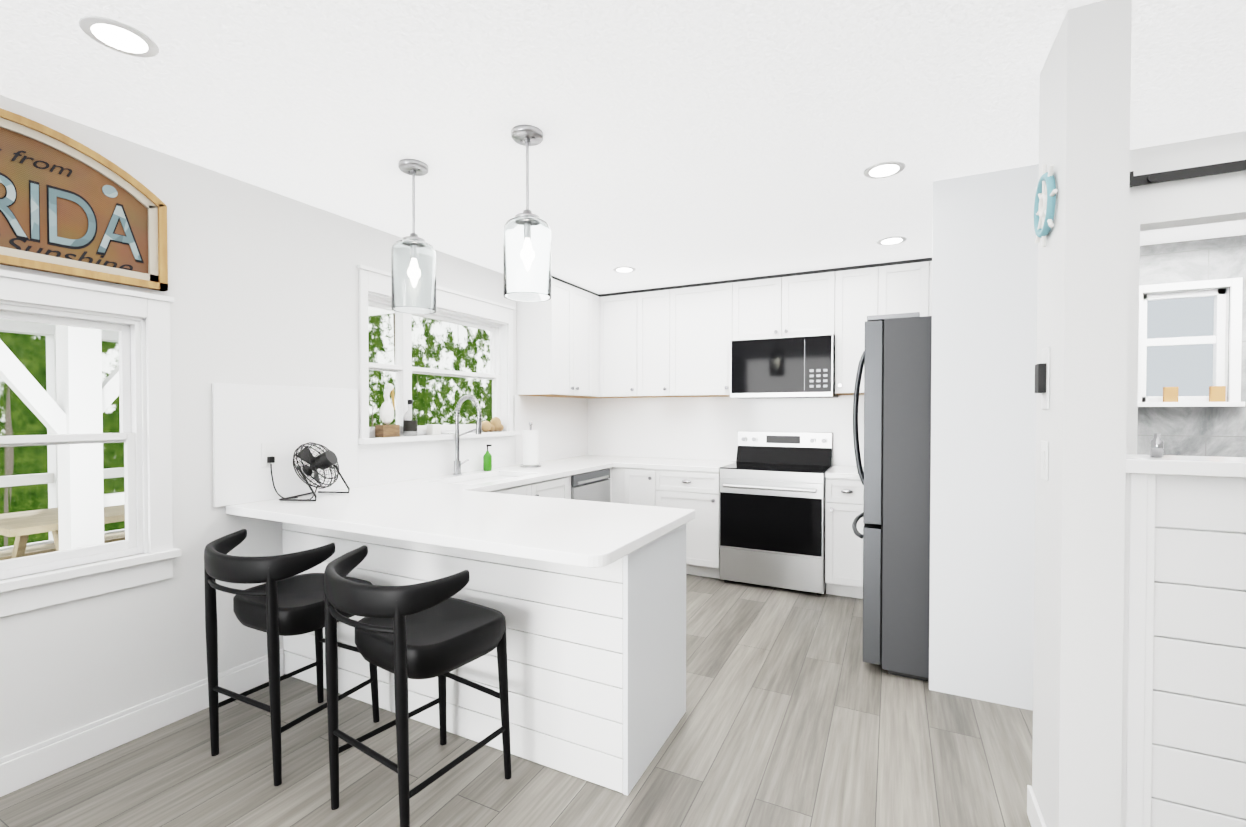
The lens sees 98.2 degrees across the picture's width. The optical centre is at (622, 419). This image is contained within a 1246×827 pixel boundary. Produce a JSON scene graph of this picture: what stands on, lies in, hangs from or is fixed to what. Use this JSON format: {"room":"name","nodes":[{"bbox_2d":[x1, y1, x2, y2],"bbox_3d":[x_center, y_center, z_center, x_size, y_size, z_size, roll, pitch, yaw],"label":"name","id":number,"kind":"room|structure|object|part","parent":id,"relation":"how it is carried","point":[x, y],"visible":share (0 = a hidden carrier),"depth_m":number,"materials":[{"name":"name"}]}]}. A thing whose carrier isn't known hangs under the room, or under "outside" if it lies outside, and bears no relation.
{"room":"kitchen","nodes":[
{"label":"kitchen","id":0,"kind":"room"},
{"bbox_2d":[0,95,516,757],"bbox_3d":[-2.113,0.089,2.234,0.150,2.470,7.800,0,1,27],"label":"wall","id":1,"kind":"structure","parent":0,"point":[262,285],"depth_m":2.45,"materials":[{"name":"white paint"}]},
{"bbox_2d":[0,108,167,290],"bbox_3d":[-2.176,-0.814,1.884,0.035,0.535,0.960,0,1,27],"label":"sign","id":2,"kind":"object","parent":1,"relation":"attached to","point":[69,206],"visible":1,"depth_m":2.05,"materials":[{"name":"brown wood"}]},
{"bbox_2d":[0,269,180,616],"bbox_3d":[-2.229,0.085,1.881,0.133,1.217,1.105,0,1,27],"label":"window","id":3,"kind":"structure","parent":1,"relation":"in","point":[144,369],"depth_m":2.21,"materials":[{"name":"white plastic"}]},
{"bbox_2d":[0,649,283,796],"bbox_3d":[-2.734,1.276,0.822,0.013,0.135,4.390,0,1,27],"label":"baseboard","id":4,"kind":"structure","parent":1,"relation":"attached to","point":[22,768],"depth_m":2.19,"materials":[{"name":"white wood"}]},
{"bbox_2d":[212,383,587,506],"bbox_3d":[-1.130,0.093,4.007,0.020,0.583,3.390,0,1,27],"label":"backsplash","id":5,"kind":"structure","parent":1,"relation":"attached to","point":[248,420],"depth_m":3.00,"materials":[{"name":"white tile"}]},
{"bbox_2d":[261,443,276,466],"bbox_3d":[-1.760,0.175,2.696,0.030,0.115,0.070,0,1,27],"label":"electrical outlet plate","id":6,"kind":"object","parent":5,"relation":"attached to","point":[268,453],"visible":1,"depth_m":2.69,"materials":[{"name":"white plastic"}]},
{"bbox_2d":[357,264,519,443],"bbox_3d":[-1.266,-0.391,3.828,0.205,1.049,1.460,0,1,27],"label":"window","id":7,"kind":"structure","parent":1,"relation":"in","point":[372,281],"depth_m":3.73,"materials":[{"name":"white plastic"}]},
{"bbox_2d":[375,383,399,436],"bbox_3d":[-1.467,-0.060,3.362,0.075,0.334,0.120,0,1,27],"label":"pelican","id":8,"kind":"object","parent":7,"relation":"on","point":[387,408],"visible":1,"depth_m":3.34,"materials":[{"name":"white ceramic"}]},
{"bbox_2d":[403,400,416,435],"bbox_3d":[-1.389,-0.013,3.525,0.086,0.235,0.086,0,1,27],"label":"decorative bottle","id":9,"kind":"object","parent":7,"relation":"on","point":[409,425],"visible":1,"depth_m":3.50,"materials":[{"name":"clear glass"}]},
{"bbox_2d":[427,424,442,434],"bbox_3d":[-1.302,0.067,3.712,0.060,0.070,0.070,0,1,27],"label":"decorative box","id":10,"kind":"object","parent":7,"relation":"on","point":[433,429],"depth_m":3.69,"materials":[{"name":"white ceramic"}]},
{"bbox_2d":[443,432,464,433],"bbox_3d":[-1.215,0.094,3.870,0.085,0.012,0.170,0,1,27],"label":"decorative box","id":11,"kind":"object","parent":7,"relation":"on","point":[443,432],"depth_m":3.80,"materials":[{"name":"white"}]},
{"bbox_2d":[482,417,503,431],"bbox_3d":[-1.029,0.035,4.247,0.081,0.117,0.248,0,1,27],"label":"coral","id":12,"kind":"object","parent":7,"relation":"on","point":[494,424],"visible":0.98,"depth_m":4.24,"materials":[{"name":"beige"}]},
{"bbox_2d":[517,276,576,397],"bbox_3d":[-0.645,-0.694,4.600,0.348,0.968,0.384,0,1,27],"label":"upper cabinet","id":13,"kind":"object","parent":1,"relation":"attached to","point":[574,341],"depth_m":4.46,"materials":[{"name":"white wood"}]},
{"bbox_2d":[577,286,588,397],"bbox_3d":[-0.515,-0.698,4.861,0.348,0.968,0.416,0,1,27],"label":"upper cabinet","id":14,"kind":"object","parent":1,"relation":"attached to","point":[582,294],"depth_m":4.81,"materials":[{"name":"white wood"}]},
{"bbox_2d":[589,291,600,397],"bbox_3d":[-0.395,-0.700,5.063,0.382,0.968,0.224,0,1,27],"label":"upper cabinet","id":15,"kind":"object","parent":1,"relation":"attached to","point":[594,299],"depth_m":5.00,"materials":[{"name":"white wood"}]},
{"bbox_2d":[0,574,1032,826],"bbox_3d":[0.647,1.373,0.873,6.320,0.060,7.800,0,1,27],"label":"floor","id":16,"kind":"structure","parent":0,"point":[800,712],"depth_m":2.08,"materials":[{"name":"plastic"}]},
{"bbox_2d":[204,529,378,785],"bbox_3d":[-1.355,0.896,2.217,0.598,0.857,0.536,0,1,26],"label":"stool","id":17,"kind":"object","parent":16,"relation":"on","point":[283,600],"visible":0.85,"depth_m":2.06,"materials":[{"name":"black leather"}]},
{"bbox_2d":[324,545,510,826],"bbox_3d":[-0.718,0.901,1.894,0.598,0.857,0.536,1,1,34],"label":"stool","id":18,"kind":"object","parent":16,"relation":"on","point":[426,630],"visible":1,"depth_m":1.78,"materials":[{"name":"black leather"}]},
{"bbox_2d":[382,539,453,733],"bbox_3d":[-0.801,0.881,2.661,0.482,0.875,0.603,0,1,27],"label":"panel","id":19,"kind":"object","parent":16,"relation":"on","point":[403,564],"depth_m":2.36,"materials":[{"name":"white wood"}]},
{"bbox_2d":[454,551,505,750],"bbox_3d":[-0.441,0.883,2.481,0.538,0.875,0.603,0,1,27],"label":"panel","id":20,"kind":"object","parent":16,"relation":"on","point":[477,714],"depth_m":2.20,"materials":[{"name":"white wood"}]},
{"bbox_2d":[571,468,609,502],"bbox_3d":[-0.505,0.856,4.539,0.612,0.871,0.598,0,1,27],"label":"dishwasher","id":21,"kind":"object","parent":16,"relation":"on","point":[592,486],"visible":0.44,"depth_m":4.39,"materials":[{"name":"silver metal"}]},
{"bbox_2d":[506,523,689,795],"bbox_3d":[-0.073,0.886,2.289,0.509,0.875,0.617,0,1,27],"label":"base cabinet","id":22,"kind":"object","parent":16,"relation":"on","point":[586,599],"depth_m":2.03,"materials":[{"name":"white wood"}]},
{"bbox_2d":[226,455,735,570],"bbox_3d":[-0.219,0.410,3.600,2.018,0.040,3.368,0,1,27],"label":"countertop","id":23,"kind":"structure","parent":22,"relation":"on","point":[516,512],"depth_m":2.47,"materials":[{"name":"white stone"}]},
{"bbox_2d":[270,442,349,500],"bbox_3d":[-1.597,0.299,2.793,0.414,0.356,0.402,-28,-2,6],"label":"desk fan","id":24,"kind":"object","parent":23,"relation":"on","point":[326,459],"depth_m":2.76,"materials":[{"name":"black metal"}]},
{"bbox_3d":[-1.591,0.309,2.793,0.277,0.181,0.327,0,1,27],"label":"desk fan base","id":25,"kind":"part","parent":24,"relation":"part of","materials":[{"name":"black metal"}]},
{"bbox_2d":[483,444,491,470],"bbox_3d":[-1.017,0.284,4.059,0.067,0.196,0.064,0,1,27],"label":"soap bottle","id":26,"kind":"object","parent":23,"relation":"on","point":[487,461],"visible":1,"depth_m":4.04,"materials":[{"name":"green plastic"}]},
{"bbox_2d":[520,422,540,467],"bbox_3d":[-0.746,0.198,4.358,0.170,0.360,0.170,0,1,27],"label":"paper towel holder","id":27,"kind":"object","parent":23,"relation":"on","point":[530,448],"visible":1,"depth_m":4.30,"materials":[{"name":"white metal"}]},
{"bbox_2d":[690,507,719,578],"bbox_3d":[0.630,0.852,4.703,0.608,0.875,0.646,0,1,27],"label":"base cabinet","id":28,"kind":"object","parent":16,"relation":"on","point":[704,532],"depth_m":4.36,"materials":[{"name":"white wood"}]},
{"bbox_2d":[719,431,832,594],"bbox_3d":[1.240,0.702,4.356,0.780,1.185,0.714,0,1,27],"label":"range oven","id":29,"kind":"object","parent":16,"relation":"on","point":[772,509],"visible":0.94,"depth_m":4.13,"materials":[{"name":"silver metal"}]},
{"bbox_2d":[825,475,863,598],"bbox_3d":[1.742,0.860,4.148,0.294,0.875,0.646,0,1,27],"label":"base cabinet","id":30,"kind":"object","parent":16,"relation":"on","point":[844,498],"depth_m":3.89,"materials":[{"name":"white wood"}]},
{"bbox_2d":[826,465,863,478],"bbox_3d":[1.746,0.402,4.150,0.294,0.040,0.628,0,1,27],"label":"countertop","id":31,"kind":"structure","parent":30,"relation":"on","point":[846,472],"depth_m":3.94,"materials":[{"name":"white stone"}]},
{"bbox_2d":[852,312,931,681],"bbox_3d":[1.823,0.385,3.033,0.979,1.855,0.910,0,1,27],"label":"fridge","id":32,"kind":"object","parent":16,"relation":"on","point":[895,362],"visible":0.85,"depth_m":2.74,"materials":[{"name":"grey metal"}]},
{"bbox_2d":[929,164,1038,710],"bbox_3d":[1.784,0.087,2.485,0.638,2.466,0.023,0,1,27],"label":"partition panel","id":33,"kind":"object","parent":16,"relation":"on","point":[983,418],"visible":0.64,"depth_m":2.52,"materials":[{"name":"white paint"}]},
{"bbox_2d":[0,0,1245,293],"bbox_3d":[0.647,-1.167,0.838,6.320,0.080,7.800,0,1,27],"label":"ceiling","id":34,"kind":"structure","parent":0,"point":[686,142],"depth_m":1.96,"materials":[{"name":"white paint"}]},
{"bbox_2d":[78,16,158,56],"bbox_3d":[-1.496,-1.134,1.606,0.175,0.006,0.175,0,1,21],"label":"recessed light","id":35,"kind":"object","parent":34,"relation":"in","point":[118,36],"depth_m":1.60,"materials":[{"name":"white plastic"}]},
{"bbox_2d":[391,159,435,313],"bbox_3d":[-0.946,-0.822,2.443,0.190,0.654,0.190,0,1,27],"label":"pendant light","id":36,"kind":"object","parent":34,"relation":"hanging from","point":[413,272],"visible":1,"depth_m":2.38,"materials":[{"name":"clear glass"}]},
{"bbox_2d":[503,125,551,301],"bbox_3d":[-0.382,-0.818,2.161,0.190,0.654,0.190,0,1,27],"label":"pendant light","id":37,"kind":"object","parent":34,"relation":"hanging from","point":[526,255],"visible":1,"depth_m":2.09,"materials":[{"name":"clear glass"}]},
{"bbox_2d":[613,267,635,272],"bbox_3d":[0.010,-1.171,4.218,0.175,0.006,0.175,0,1,21],"label":"recessed light","id":38,"kind":"object","parent":34,"relation":"in","point":[618,269],"depth_m":4.20,"materials":[{"name":"white plastic"}]},
{"bbox_2d":[863,161,904,178],"bbox_3d":[1.201,-1.147,2.484,0.175,0.006,0.175,0,1,18],"label":"recessed light","id":39,"kind":"object","parent":34,"relation":"in","point":[889,168],"depth_m":2.47,"materials":[{"name":"white plastic"}]},
{"bbox_2d":[877,236,906,244],"bbox_3d":[1.746,-1.161,3.508,0.175,0.006,0.175,0,1,21],"label":"recessed light","id":40,"kind":"object","parent":34,"relation":"in","point":[896,239],"depth_m":3.49,"materials":[{"name":"white plastic"}]},
{"bbox_2d":[835,262,888,394],"bbox_3d":[1.841,-0.689,4.243,0.408,0.968,0.348,0,1,27],"label":"upper cabinet","id":41,"kind":"object","parent":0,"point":[862,290],"depth_m":4.10,"materials":[{"name":"white wood"}]},
{"bbox_2d":[889,258,931,316],"bbox_3d":[2.123,-0.687,4.102,0.438,0.968,0.348,0,1,27],"label":"upper cabinet","id":42,"kind":"object","parent":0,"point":[910,281],"depth_m":3.93,"materials":[{"name":"white wood"}]},
{"bbox_2d":[1032,0,1131,826],"bbox_3d":[1.364,0.097,1.626,0.135,2.470,0.320,0,1,27],"label":"wall","id":43,"kind":"structure","parent":0,"point":[1084,149],"depth_m":1.49,"materials":[{"name":"white paint"}]},
{"bbox_2d":[1027,785,1046,826],"bbox_3d":[1.355,1.282,1.639,0.149,0.100,0.334,0,1,27],"label":"baseboard","id":44,"kind":"structure","parent":43,"relation":"attached to","point":[1035,816],"depth_m":1.75,"materials":[{"name":"white wood"}]},
{"bbox_2d":[1035,346,1049,408],"bbox_3d":[1.303,-0.128,1.681,0.025,0.190,0.080,0,1,27],"label":"light switch","id":45,"kind":"object","parent":43,"relation":"attached to","point":[1042,378],"depth_m":1.66,"materials":[{"name":"white plastic"}]},
{"bbox_2d":[1033,164,1057,246],"bbox_3d":[1.296,-0.658,1.661,0.019,0.250,0.250,0,1,27],"label":"decor","id":46,"kind":"object","parent":43,"relation":"attached to","point":[1045,202],"visible":1,"depth_m":1.64,"materials":[{"name":"teal"}]},
{"bbox_2d":[1126,148,1139,453],"bbox_3d":[2.526,0.076,3.119,0.120,2.470,1.770,0,1,27],"label":"wall","id":47,"kind":"structure","parent":0,"point":[1132,311],"depth_m":2.30,"materials":[{"name":"white paint"}]},
{"bbox_2d":[1121,454,1245,826],"bbox_3d":[2.580,0.727,0.988,2.668,1.228,0.230,0,1,27],"label":"wall","id":48,"kind":"structure","parent":0,"point":[1184,714],"depth_m":1.45,"materials":[{"name":"white wood"}]},
{"bbox_2d":[1150,434,1163,456],"bbox_3d":[1.505,0.072,1.522,0.028,0.066,0.028,0,1,27],"label":"decor","id":49,"kind":"object","parent":48,"relation":"on","point":[1156,445],"visible":1,"depth_m":1.51,"materials":[{"name":"glass"}]},
{"bbox_2d":[1143,287,1228,401],"bbox_3d":[2.423,0.061,4.243,6.170,2.470,0.150,0,1,27],"label":"wall","id":50,"kind":"structure","parent":0,"point":[1226,337],"depth_m":3.45,"materials":[{"name":"white paint"}]},
{"bbox_2d":[601,289,644,397],"bbox_3d":[0.043,-0.701,5.122,0.452,0.968,0.382,0,1,27],"label":"upper cabinet","id":51,"kind":"object","parent":50,"relation":"attached to","point":[622,313],"depth_m":4.98,"materials":[{"name":"white wood"}]},
{"bbox_2d":[645,286,676,397],"bbox_3d":[0.347,-0.699,4.989,0.428,0.968,0.348,0,1,27],"label":"upper cabinet","id":52,"kind":"object","parent":50,"relation":"attached to","point":[660,303],"depth_m":4.81,"materials":[{"name":"white wood"}]},
{"bbox_2d":[677,279,740,396],"bbox_3d":[0.740,-0.697,4.793,0.666,0.968,0.348,0,1,27],"label":"upper cabinet","id":53,"kind":"object","parent":50,"relation":"attached to","point":[709,313],"depth_m":4.62,"materials":[{"name":"white wood"}]},
{"bbox_2d":[588,395,863,465],"bbox_3d":[1.244,0.082,4.737,3.616,0.583,0.018,0,1,27],"label":"backsplash","id":54,"kind":"structure","parent":50,"relation":"attached to","point":[708,427],"depth_m":4.97,"materials":[{"name":"white tile"}]},
{"bbox_2d":[741,273,788,338],"bbox_3d":[1.193,-0.918,4.564,0.455,0.518,0.348,0,1,27],"label":"upper cabinet","id":55,"kind":"object","parent":50,"relation":"attached to","point":[764,299],"depth_m":4.39,"materials":[{"name":"white wood"}]},
{"bbox_2d":[789,268,836,337],"bbox_3d":[1.504,-0.916,4.409,0.455,0.518,0.348,0,1,27],"label":"upper cabinet","id":56,"kind":"object","parent":50,"relation":"attached to","point":[812,294],"depth_m":4.23,"materials":[{"name":"white wood"}]},
{"bbox_2d":[730,334,837,398],"bbox_3d":[1.331,-0.419,4.458,0.794,0.473,0.425,0,1,27],"label":"over-the-range microwave","id":57,"kind":"object","parent":56,"relation":"attached to","point":[790,367],"visible":1,"depth_m":4.26,"materials":[{"name":"silver metal"}]},
{"bbox_2d":[1138,277,1244,406],"bbox_3d":[3.669,-0.489,3.541,0.520,0.810,0.180,0,1,27],"label":"bathroom window","id":58,"kind":"structure","parent":50,"relation":"in","point":[1181,357],"depth_m":3.55,"materials":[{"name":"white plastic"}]},
{"bbox_2d":[1137,235,1245,456],"bbox_3d":[3.992,0.074,3.368,2.276,2.468,0.011,0,1,27],"label":"wall tile","id":59,"kind":"structure","parent":50,"relation":"attached to","point":[1204,431],"depth_m":3.47,"materials":[{"name":"stone"}]},
{"bbox_2d":[1136,131,1245,453],"bbox_3d":[3.231,0.094,1.845,2.280,2.470,0.120,0,1,27],"label":"wall","id":60,"kind":"structure","parent":0,"point":[1218,198],"depth_m":2.22,"materials":[{"name":"white paint"}]},
{"bbox_2d":[1129,160,1245,187],"bbox_3d":[3.161,-1.000,1.766,2.330,0.060,0.054,0,1,27],"label":"barn door rail","id":61,"kind":"object","parent":60,"relation":"attached to","point":[1202,171],"visible":0.81,"depth_m":2.19,"materials":[{"name":"black metal"}]},
{"label":"outside","id":62,"kind":"structure","parent":0,"visible":0},
{"bbox_2d":[0,313,491,546],"bbox_3d":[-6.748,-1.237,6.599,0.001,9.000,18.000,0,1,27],"label":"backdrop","id":63,"kind":"structure","parent":62,"point":[424,402],"depth_m":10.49,"materials":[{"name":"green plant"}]},
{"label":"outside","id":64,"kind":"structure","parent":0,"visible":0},
{"bbox_2d":[0,306,394,560],"bbox_3d":[-4.085,0.302,2.328,3.440,2.400,5.700,0,1,27],"label":"porch","id":65,"kind":"object","parent":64,"point":[81,388],"depth_m":3.07,"materials":[{"name":"white wood"}]}
]}

